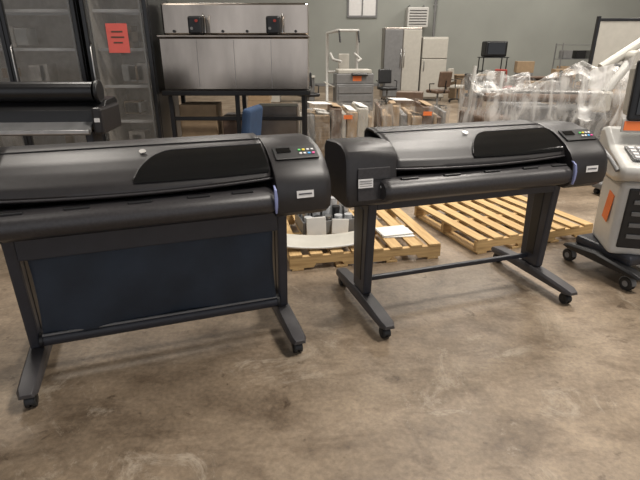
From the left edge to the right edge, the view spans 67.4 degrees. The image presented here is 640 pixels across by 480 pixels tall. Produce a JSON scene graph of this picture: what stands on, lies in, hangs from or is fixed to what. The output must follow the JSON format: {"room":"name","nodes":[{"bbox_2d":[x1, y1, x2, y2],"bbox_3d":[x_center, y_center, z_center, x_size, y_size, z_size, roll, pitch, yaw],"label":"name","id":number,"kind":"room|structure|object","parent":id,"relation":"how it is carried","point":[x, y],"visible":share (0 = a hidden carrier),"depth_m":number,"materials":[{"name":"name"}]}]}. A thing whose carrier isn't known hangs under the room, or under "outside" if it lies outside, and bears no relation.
{"room":"warehouse","nodes":[
{"label":"warehouse","id":0,"kind":"room"},
{"bbox_2d":[1,68,21,77],"bbox_3d":[-3.369,-1.829,5.246,0.088,0.093,0.200,0,22,0],"label":"box","id":1,"kind":"object","parent":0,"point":[4,71],"depth_m":5.16,"materials":[{"name":"cardboard"}]},
{"bbox_2d":[121,64,136,80],"bbox_3d":[-2.050,-1.829,5.246,0.144,0.165,0.200,0,22,0],"label":"box","id":2,"kind":"object","parent":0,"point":[129,71],"depth_m":5.15,"materials":[{"name":"grey cardboard"}]},
{"bbox_2d":[128,32,142,41],"bbox_3d":[-1.971,-2.163,5.112,0.128,0.094,0.200,0,22,0],"label":"box","id":3,"kind":"object","parent":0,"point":[133,36],"depth_m":5.03,"materials":[{"name":"cardboard"}]},
{"bbox_2d":[129,65,143,80],"bbox_3d":[-1.976,-1.829,5.246,0.163,0.152,0.200,0,22,0],"label":"box","id":4,"kind":"object","parent":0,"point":[136,72],"depth_m":5.15,"materials":[{"name":"cardboard"}]},
{"bbox_2d":[0,86,639,479],"bbox_3d":[1.000,-1.485,8.022,30.000,0.100,28.000,0,22,0],"label":"floor","id":5,"kind":"structure","parent":0,"point":[483,372],"depth_m":2.37,"materials":[{"name":"concrete"}]},
{"bbox_2d":[0,0,91,147],"bbox_3d":[-3.120,-1.699,5.257,1.480,2.350,0.817,0,22,0],"label":"display cabinet","id":6,"kind":"object","parent":5,"relation":"on","point":[41,40],"visible":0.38,"depth_m":5.28,"materials":[{"name":"black glass"}]},
{"bbox_2d":[1,136,23,146],"bbox_3d":[-3.533,-1.161,5.513,0.115,0.217,0.200,0,22,0],"label":"shelf","id":7,"kind":"object","parent":6,"relation":"attached to","point":[8,141],"depth_m":5.44,"materials":[{"name":"grey metal"}]},
{"bbox_2d":[0,26,26,46],"bbox_3d":[-3.285,-2.163,5.112,0.166,0.204,0.200,0,22,0],"label":"box","id":8,"kind":"object","parent":6,"relation":"attached to","point":[11,28],"depth_m":5.03,"materials":[{"name":"grey cardboard"}]},
{"bbox_2d":[14,28,38,44],"bbox_3d":[-3.127,-2.163,5.112,0.123,0.166,0.200,0,22,0],"label":"box","id":9,"kind":"object","parent":6,"relation":"in","point":[22,36],"depth_m":5.04,"materials":[{"name":"grey cardboard"}]},
{"bbox_2d":[28,64,45,80],"bbox_3d":[-3.034,-1.829,5.246,0.163,0.163,0.200,0,22,0],"label":"box","id":10,"kind":"object","parent":6,"relation":"in","point":[37,72],"depth_m":5.15,"materials":[{"name":"grey cardboard"}]},
{"bbox_2d":[39,64,58,81],"bbox_3d":[-2.961,-1.829,5.246,0.087,0.178,0.200,0,22,0],"label":"box","id":11,"kind":"object","parent":6,"relation":"in","point":[47,72],"depth_m":5.18,"materials":[{"name":"grey cardboard"}]},
{"bbox_2d":[65,135,74,142],"bbox_3d":[-2.818,-1.161,5.513,0.110,0.105,0.200,0,22,0],"label":"box","id":12,"kind":"object","parent":6,"relation":"attached to","point":[69,138],"depth_m":5.42,"materials":[{"name":"cardboard"}]},
{"bbox_2d":[72,135,86,142],"bbox_3d":[-2.715,-1.161,5.513,0.149,0.154,0.200,0,22,0],"label":"box","id":13,"kind":"object","parent":6,"relation":"attached to","point":[75,138],"depth_m":5.41,"materials":[{"name":"cardboard"}]},
{"bbox_2d":[0,80,120,141],"bbox_3d":[-2.567,-0.603,3.905,1.800,1.320,0.750,-1,22,-4],"label":"printer","id":14,"kind":"object","parent":5,"relation":"on","point":[73,107],"visible":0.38,"depth_m":3.69,"materials":[{"name":"plastic"}]},
{"bbox_2d":[0,122,93,135],"bbox_3d":[-2.556,-0.836,3.640,1.600,0.086,0.120,-1,22,-4],"label":"tray","id":15,"kind":"object","parent":14,"relation":"on","point":[6,128],"depth_m":3.65,"materials":[{"name":"grey metal"}]},
{"bbox_2d":[78,0,181,140],"bbox_3d":[-2.005,-1.699,5.257,0.650,2.350,0.817,0,22,0],"label":"display cabinet","id":16,"kind":"object","parent":5,"relation":"on","point":[122,41],"visible":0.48,"depth_m":5.11,"materials":[{"name":"black glass"}]},
{"bbox_2d":[127,103,136,112],"bbox_3d":[-2.072,-1.495,5.380,0.101,0.112,0.200,0,22,0],"label":"box","id":17,"kind":"object","parent":16,"relation":"attached to","point":[131,107],"depth_m":5.29,"materials":[{"name":"cardboard"}]},
{"bbox_2d":[127,25,139,47],"bbox_3d":[-2.020,-2.163,5.112,0.103,0.218,0.200,0,22,0],"label":"box","id":18,"kind":"object","parent":16,"relation":"attached to","point":[131,29],"depth_m":5.04,"materials":[{"name":"cardboard"}]},
{"bbox_2d":[124,100,145,113],"bbox_3d":[-2.072,-1.495,5.380,0.162,0.133,0.200,0,22,0],"label":"box","id":19,"kind":"object","parent":16,"relation":"attached to","point":[131,106],"depth_m":5.29,"materials":[{"name":"cardboard"}]},
{"bbox_2d":[125,101,147,112],"bbox_3d":[-2.059,-1.495,5.380,0.180,0.106,0.200,0,22,0],"label":"box","id":20,"kind":"object","parent":16,"relation":"attached to","point":[130,106],"depth_m":5.29,"materials":[{"name":"grey cardboard"}]},
{"bbox_2d":[129,129,150,139],"bbox_3d":[-2.060,-1.161,5.513,0.178,0.201,0.200,0,22,0],"label":"box","id":21,"kind":"object","parent":16,"relation":"attached to","point":[135,133],"depth_m":5.41,"materials":[{"name":"grey cardboard"}]},
{"bbox_2d":[136,63,151,82],"bbox_3d":[-1.892,-1.829,5.246,0.135,0.202,0.200,0,22,0],"label":"box","id":22,"kind":"object","parent":16,"relation":"in","point":[141,73],"depth_m":5.15,"materials":[{"name":"grey cardboard"}]},
{"bbox_2d":[0,133,330,407],"bbox_3d":[-0.890,0.056,2.520,1.760,1.125,0.810,-7,23,-18],"label":"printer","id":23,"kind":"object","parent":5,"relation":"on","point":[100,238],"visible":1,"depth_m":2.32,"materials":[{"name":"plastic"}]},
{"bbox_2d":[24,398,33,405],"bbox_3d":[-1.341,0.724,2.221,0.036,0.038,0.076,-7,23,-18],"label":"caster","id":24,"kind":"object","parent":23,"relation":"attached to","point":[27,402],"depth_m":2.19,"materials":[{"name":"black plastic"}]},
{"bbox_2d":[295,344,301,350],"bbox_3d":[-0.125,0.564,2.621,0.036,0.038,0.076,-7,23,-18],"label":"caster","id":25,"kind":"object","parent":23,"relation":"attached to","point":[297,347],"depth_m":2.59,"materials":[{"name":"black plastic"}]},
{"bbox_2d":[157,3,310,136],"bbox_3d":[-0.870,-1.513,5.297,1.540,1.975,0.600,0,22,0],"label":"workbench","id":26,"kind":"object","parent":5,"relation":"on","point":[237,50],"depth_m":4.92,"materials":[{"name":"metal"}]},
{"bbox_2d":[241,105,262,134],"bbox_3d":[-0.877,-0.795,4.760,0.602,1.038,0.589,5,22,11],"label":"office chair","id":27,"kind":"object","parent":5,"relation":"on","point":[251,116],"visible":0.08,"depth_m":4.46,"materials":[{"name":"blue fabric"}]},
{"bbox_2d":[248,96,271,106],"bbox_3d":[-1.611,-3.852,12.460,0.702,0.997,0.554,1,22,3],"label":"cartons","id":28,"kind":"object","parent":5,"relation":"on","point":[252,100],"visible":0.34,"depth_m":12.33,"materials":[{"name":"cardboard"}]},
{"bbox_2d":[271,75,314,101],"bbox_3d":[-0.900,-4.671,14.826,1.500,0.742,0.700,0,22,0],"label":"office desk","id":29,"kind":"object","parent":5,"relation":"on","point":[274,98],"visible":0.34,"depth_m":14.64,"materials":[{"name":"beige wood"}]},
{"bbox_2d":[299,72,319,112],"bbox_3d":[-0.309,-3.703,12.113,0.589,0.979,0.602,-9,23,-21],"label":"office chair","id":30,"kind":"object","parent":5,"relation":"on","point":[313,94],"visible":0.24,"depth_m":12.16,"materials":[{"name":"black plastic"}]},
{"bbox_2d":[299,101,371,158],"bbox_3d":[0.140,-1.429,6.532,1.090,0.900,0.918,-1,22,-3],"label":"cardboard boxes","id":31,"kind":"object","parent":5,"relation":"on","point":[346,121],"visible":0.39,"depth_m":6.13,"materials":[{"name":"brown cardboard"}]},
{"bbox_2d":[325,29,361,101],"bbox_3d":[0.746,-4.943,13.769,0.990,2.038,1.320,-4,22,-11],"label":"machine","id":32,"kind":"object","parent":5,"relation":"on","point":[343,59],"visible":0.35,"depth_m":13.93,"materials":[{"name":"white metal"}]},
{"bbox_2d":[323,69,373,112],"bbox_3d":[0.718,-3.853,12.392,1.226,1.050,0.800,-2,22,-5],"label":"photocopier","id":33,"kind":"object","parent":5,"relation":"on","point":[349,86],"visible":0.82,"depth_m":12.09,"materials":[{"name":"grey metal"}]},
{"bbox_2d":[287,208,440,270],"bbox_3d":[0.260,-0.051,4.125,1.201,0.128,1.005,-5,22,-11],"label":"wooden pallet","id":34,"kind":"object","parent":5,"relation":"on","point":[297,261],"visible":0.44,"depth_m":3.74,"materials":[{"name":"brown wood"}]},
{"bbox_2d":[287,231,353,248],"bbox_3d":[0.031,-0.003,3.678,0.683,0.093,0.159,-3,22,-7],"label":"tray","id":35,"kind":"object","parent":34,"relation":"on","point":[328,241],"visible":0.71,"depth_m":3.69,"materials":[{"name":"white plastic"}]},
{"bbox_2d":[295,196,353,234],"bbox_3d":[0.044,-0.218,4.030,0.450,0.245,0.386,-5,22,-13],"label":"crate","id":36,"kind":"object","parent":34,"relation":"on","point":[337,218],"visible":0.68,"depth_m":3.91,"materials":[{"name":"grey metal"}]},
{"bbox_2d":[375,225,414,237],"bbox_3d":[0.625,-0.068,3.966,0.292,0.017,0.250,-7,23,-16],"label":"paper stack","id":37,"kind":"object","parent":34,"relation":"on","point":[398,230],"visible":0.9,"depth_m":3.95,"materials":[{"name":"white paper"}]},
{"bbox_2d":[376,69,396,104],"bbox_3d":[1.945,-4.447,13.971,0.590,0.979,0.602,-4,22,-11],"label":"office chair","id":38,"kind":"object","parent":5,"relation":"on","point":[384,75],"visible":0.85,"depth_m":14.02,"materials":[{"name":"black fabric"}]},
{"bbox_2d":[379,27,421,100],"bbox_3d":[2.500,-5.468,14.991,1.120,2.120,0.800,0,22,0],"label":"refrigerator","id":39,"kind":"object","parent":5,"relation":"on","point":[401,46],"visible":0.72,"depth_m":14.59,"materials":[{"name":"silver metal"}]},
{"bbox_2d":[374,98,445,126],"bbox_3d":[1.221,-1.499,6.665,0.985,0.930,0.917,1,22,2],"label":"cardboard boxes","id":40,"kind":"object","parent":5,"relation":"on","point":[423,113],"visible":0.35,"depth_m":6.27,"materials":[{"name":"brown cardboard"}]},
{"bbox_2d":[396,91,423,109],"bbox_3d":[2.197,-3.355,11.798,0.627,0.565,0.501,5,22,12],"label":"cartons","id":41,"kind":"object","parent":5,"relation":"on","point":[413,95],"visible":0.56,"depth_m":11.54,"materials":[{"name":"cardboard"}]},
{"bbox_2d":[418,37,448,100],"bbox_3d":[3.480,-5.348,15.040,0.780,1.860,0.800,0,22,0],"label":"refrigerator","id":42,"kind":"object","parent":5,"relation":"on","point":[433,57],"visible":0.7,"depth_m":14.65,"materials":[{"name":"white metal"}]},
{"bbox_2d":[426,71,452,108],"bbox_3d":[3.211,-4.059,13.001,0.589,0.979,0.602,-10,24,-24],"label":"office chair","id":43,"kind":"object","parent":5,"relation":"on","point":[445,77],"visible":0.84,"depth_m":12.75,"materials":[{"name":"brown fabric"}]},
{"bbox_2d":[448,68,463,102],"bbox_3d":[4.180,-4.703,14.611,0.602,0.979,0.589,13,25,30],"label":"office chair","id":44,"kind":"object","parent":5,"relation":"on","point":[455,86],"visible":0.77,"depth_m":14.57,"materials":[{"name":"black plastic"}]},
{"bbox_2d":[325,119,607,337],"bbox_3d":[0.819,-0.151,3.037,1.630,1.125,0.810,-7,23,-17],"label":"printer","id":45,"kind":"object","parent":5,"relation":"on","point":[389,167],"visible":1,"depth_m":2.71,"materials":[{"name":"plastic"}]},
{"bbox_2d":[384,330,390,335],"bbox_3d":[0.374,0.510,2.755,0.036,0.038,0.076,-7,23,-17],"label":"caster wheel","id":46,"kind":"object","parent":45,"relation":"attached to","point":[386,332],"depth_m":2.73,"materials":[{"name":"black plastic"}]},
{"bbox_2d":[559,293,571,300],"bbox_3d":[1.601,0.362,3.125,0.036,0.038,0.076,-7,23,-17],"label":"caster wheel","id":47,"kind":"object","parent":45,"relation":"attached to","point":[567,297],"depth_m":3.10,"materials":[{"name":"black plastic"}]},
{"bbox_2d":[448,74,492,97],"bbox_3d":[5.000,-5.042,15.754,1.400,0.742,0.700,-2,22,-5],"label":"office desk","id":48,"kind":"object","parent":5,"relation":"on","point":[480,77],"visible":0.28,"depth_m":15.50,"materials":[{"name":"brown wood"}]},
{"bbox_2d":[462,86,482,106],"bbox_3d":[4.341,-4.092,13.659,0.533,0.551,0.422,4,22,10],"label":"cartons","id":49,"kind":"object","parent":5,"relation":"on","point":[465,102],"visible":0.48,"depth_m":13.52,"materials":[{"name":"brown cardboard"}]},
{"bbox_2d":[464,73,486,109],"bbox_3d":[3.878,-3.617,11.898,0.602,0.979,0.589,-10,24,-23],"label":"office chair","id":50,"kind":"object","parent":5,"relation":"on","point":[468,76],"visible":0.44,"depth_m":11.71,"materials":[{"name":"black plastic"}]},
{"bbox_2d":[476,41,508,73],"bbox_3d":[6.000,-6.002,16.770,0.900,1.750,0.600,0,22,0],"label":"cart","id":51,"kind":"object","parent":5,"relation":"on","point":[490,49],"visible":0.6,"depth_m":16.34,"materials":[{"name":"black metal"}]},
{"bbox_2d":[477,57,508,57],"bbox_3d":[6.000,-6.332,16.639,0.900,0.030,0.600,0,22,0],"label":"shelf","id":52,"kind":"object","parent":51,"relation":"attached to","point":[477,57],"depth_m":16.36,"materials":[{"name":"black metal"}]},
{"bbox_2d":[481,41,507,56],"bbox_3d":[6.000,-6.582,16.538,0.750,0.500,0.500,0,22,0],"label":"television","id":53,"kind":"object","parent":51,"relation":"on","point":[489,48],"depth_m":16.31,"materials":[{"name":"black plastic"}]},
{"bbox_2d":[487,43,505,54],"bbox_3d":[6.000,-6.497,16.298,0.600,0.380,0.020,0,22,0],"label":"screen","id":54,"kind":"object","parent":51,"relation":"on","point":[492,48],"depth_m":16.30,"materials":[{"name":"black glass"}]},
{"bbox_2d":[414,195,592,253],"bbox_3d":[1.659,-0.188,4.470,1.202,0.128,1.007,-7,23,-18],"label":"wooden pallet","id":55,"kind":"object","parent":5,"relation":"on","point":[496,216],"visible":0.65,"depth_m":4.28,"materials":[{"name":"brown wood"}]},
{"bbox_2d":[492,71,514,106],"bbox_3d":[4.891,-3.963,12.763,0.589,0.979,0.602,-9,23,-21],"label":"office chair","id":56,"kind":"object","parent":5,"relation":"on","point":[496,77],"visible":0.21,"depth_m":12.78,"materials":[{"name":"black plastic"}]},
{"bbox_2d":[493,69,514,103],"bbox_3d":[5.481,-4.581,14.308,0.602,0.979,0.589,-15,26,-33],"label":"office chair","id":57,"kind":"object","parent":5,"relation":"on","point":[504,87],"visible":0.25,"depth_m":14.06,"materials":[{"name":"plastic"}]},
{"bbox_2d":[514,61,534,75],"bbox_3d":[6.898,-5.478,16.334,0.610,1.138,0.508,6,22,14],"label":"cartons","id":58,"kind":"object","parent":5,"relation":"on","point":[521,68],"visible":0.52,"depth_m":16.01,"materials":[{"name":"brown cardboard"}]},
{"bbox_2d":[523,81,549,88],"bbox_3d":[5.913,-3.981,13.162,0.597,0.715,0.447,1,22,1],"label":"cartons","id":59,"kind":"object","parent":5,"relation":"on","point":[526,83],"visible":0.21,"depth_m":13.00,"materials":[{"name":"cardboard"}]},
{"bbox_2d":[528,83,555,103],"bbox_3d":[5.381,-3.439,11.764,0.690,0.747,0.531,3,22,8],"label":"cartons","id":60,"kind":"object","parent":5,"relation":"on","point":[542,85],"visible":0.25,"depth_m":11.49,"materials":[{"name":"cardboard"}]},
{"bbox_2d":[457,62,628,139],"bbox_3d":[2.912,-1.551,6.162,2.374,1.402,1.136,-2,22,-4],"label":"plastic wrap","id":61,"kind":"object","parent":5,"relation":"on","point":[511,104],"visible":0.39,"depth_m":5.83,"materials":[{"name":"clear plastic"}]},
{"bbox_2d":[513,76,574,89],"bbox_3d":[6.700,-4.560,14.547,1.600,0.742,0.700,3,22,8],"label":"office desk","id":62,"kind":"object","parent":5,"relation":"on","point":[518,80],"visible":0.38,"depth_m":14.32,"materials":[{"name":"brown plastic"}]},
{"bbox_2d":[551,69,575,79],"bbox_3d":[7.905,-5.115,15.724,0.627,0.917,0.502,3,22,8],"label":"cartons","id":63,"kind":"object","parent":5,"relation":"on","point":[552,70],"visible":0.18,"depth_m":15.36,"materials":[{"name":"cardboard"}]},
{"bbox_2d":[556,70,578,103],"bbox_3d":[6.878,-4.181,13.308,0.602,0.979,0.589,8,23,20],"label":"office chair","id":64,"kind":"object","parent":5,"relation":"on","point":[560,74],"visible":0.27,"depth_m":13.26,"materials":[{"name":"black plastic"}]},
{"bbox_2d":[561,73,580,103],"bbox_3d":[6.287,-3.628,11.925,0.589,0.979,0.602,-14,26,-32],"label":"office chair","id":65,"kind":"object","parent":5,"relation":"on","point":[569,77],"visible":0.16,"depth_m":11.98,"materials":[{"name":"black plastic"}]},
{"bbox_2d":[552,43,591,87],"bbox_3d":[8.800,-5.854,16.507,1.440,1.690,0.538,0,22,0],"label":"wire shelving","id":66,"kind":"object","parent":5,"relation":"on","point":[563,54],"visible":0.35,"depth_m":16.21,"materials":[{"name":"grey metal"}]},
{"bbox_2d":[574,70,585,103],"bbox_3d":[7.594,-4.355,13.742,0.589,0.979,0.602,5,22,13],"label":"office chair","id":67,"kind":"object","parent":5,"relation":"on","point":[584,71],"visible":0.16,"depth_m":13.58,"materials":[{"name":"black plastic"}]},
{"bbox_2d":[563,60,639,289],"bbox_3d":[2.238,-0.434,3.265,0.762,1.480,0.772,-7,23,-17],"label":"cart","id":68,"kind":"object","parent":5,"relation":"on","point":[614,242],"visible":0.96,"depth_m":3.27,"materials":[{"name":"plastic"}]},
{"bbox_2d":[563,248,576,256],"bbox_3d":[1.955,0.088,3.752,0.036,0.054,0.108,-7,23,-17],"label":"caster wheel","id":69,"kind":"object","parent":68,"relation":"attached to","point":[567,252],"depth_m":3.73,"materials":[{"name":"black rubber"}]},
{"bbox_2d":[619,276,636,286],"bbox_3d":[2.116,0.272,3.292,0.036,0.054,0.108,-7,23,-17],"label":"caster wheel","id":70,"kind":"object","parent":68,"relation":"attached to","point":[625,281],"depth_m":3.27,"materials":[{"name":"black rubber"}]},
{"bbox_2d":[622,60,639,120],"bbox_3d":[2.264,-0.936,3.175,0.460,0.480,0.316,0,22,0],"label":"monitor","id":71,"kind":"object","parent":68,"relation":"on","point":[631,106],"depth_m":3.15,"materials":[{"name":"grey plastic"}]},
{"bbox_2d":[577,38,639,193],"bbox_3d":[3.621,-1.541,4.937,2.200,2.294,0.547,-3,22,-8],"label":"machine","id":72,"kind":"object","parent":5,"relation":"on","point":[601,99],"visible":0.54,"depth_m":4.74,"materials":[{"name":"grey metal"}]},
{"bbox_2d":[584,16,639,90],"bbox_3d":[5.220,-2.460,7.632,2.000,2.000,0.600,1,22,3],"label":"display board","id":73,"kind":"object","parent":5,"relation":"on","point":[611,35],"visible":0.3,"depth_m":7.38,"materials":[{"name":"white plastic"}]},
{"bbox_2d":[168,0,639,82],"bbox_3d":[1.000,-10.250,19.703,30.000,7.500,0.200,0,22,0],"label":"wall","id":74,"kind":"structure","parent":0,"point":[532,29],"depth_m":20.13,"materials":[{"name":"grey paint"}]},
{"bbox_2d":[347,0,348,15],"bbox_3d":[1.160,-9.877,19.712,0.070,1.200,0.060,0,22,0],"label":"stile","id":75,"kind":"object","parent":74,"relation":"attached to","point":[347,0],"visible":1,"depth_m":19.80,"materials":[{"name":"grey metal"}]},
{"bbox_2d":[347,16,376,17],"bbox_3d":[1.750,-9.282,19.950,1.250,0.080,0.060,0,22,0],"label":"frame rail","id":76,"kind":"object","parent":74,"relation":"attached to","point":[347,16],"visible":1,"depth_m":19.93,"materials":[{"name":"grey metal"}]},
{"bbox_2d":[349,0,375,15],"bbox_3d":[1.750,-9.877,19.712,1.100,1.200,0.030,0,22,0],"label":"pane","id":77,"kind":"object","parent":76,"relation":"attached to","point":[355,6],"visible":1,"depth_m":19.81,"materials":[{"name":"white glass"}]},
{"bbox_2d":[315,83,511,85],"bbox_3d":[1.000,-6.779,20.960,29.800,0.120,0.038,0,22,0],"label":"baseboard","id":78,"kind":"structure","parent":74,"relation":"attached to","point":[319,84],"depth_m":20.94,"materials":[{"name":"grey metal"}]},
{"bbox_2d":[405,5,428,27],"bbox_3d":[3.950,-9.143,19.636,0.850,0.844,0.707,0,22,0],"label":"vent","id":79,"kind":"object","parent":74,"relation":"attached to","point":[414,16],"visible":0.98,"depth_m":19.35,"materials":[{"name":"white plastic"}]},
{"bbox_2d":[432,0,437,36],"bbox_3d":[4.750,-10.137,19.554,0.160,7.400,0.140,0,22,0],"label":"conduit pipe","id":80,"kind":"object","parent":74,"relation":"attached to","point":[435,4],"visible":0.42,"depth_m":19.88,"materials":[{"name":"grey metal"}]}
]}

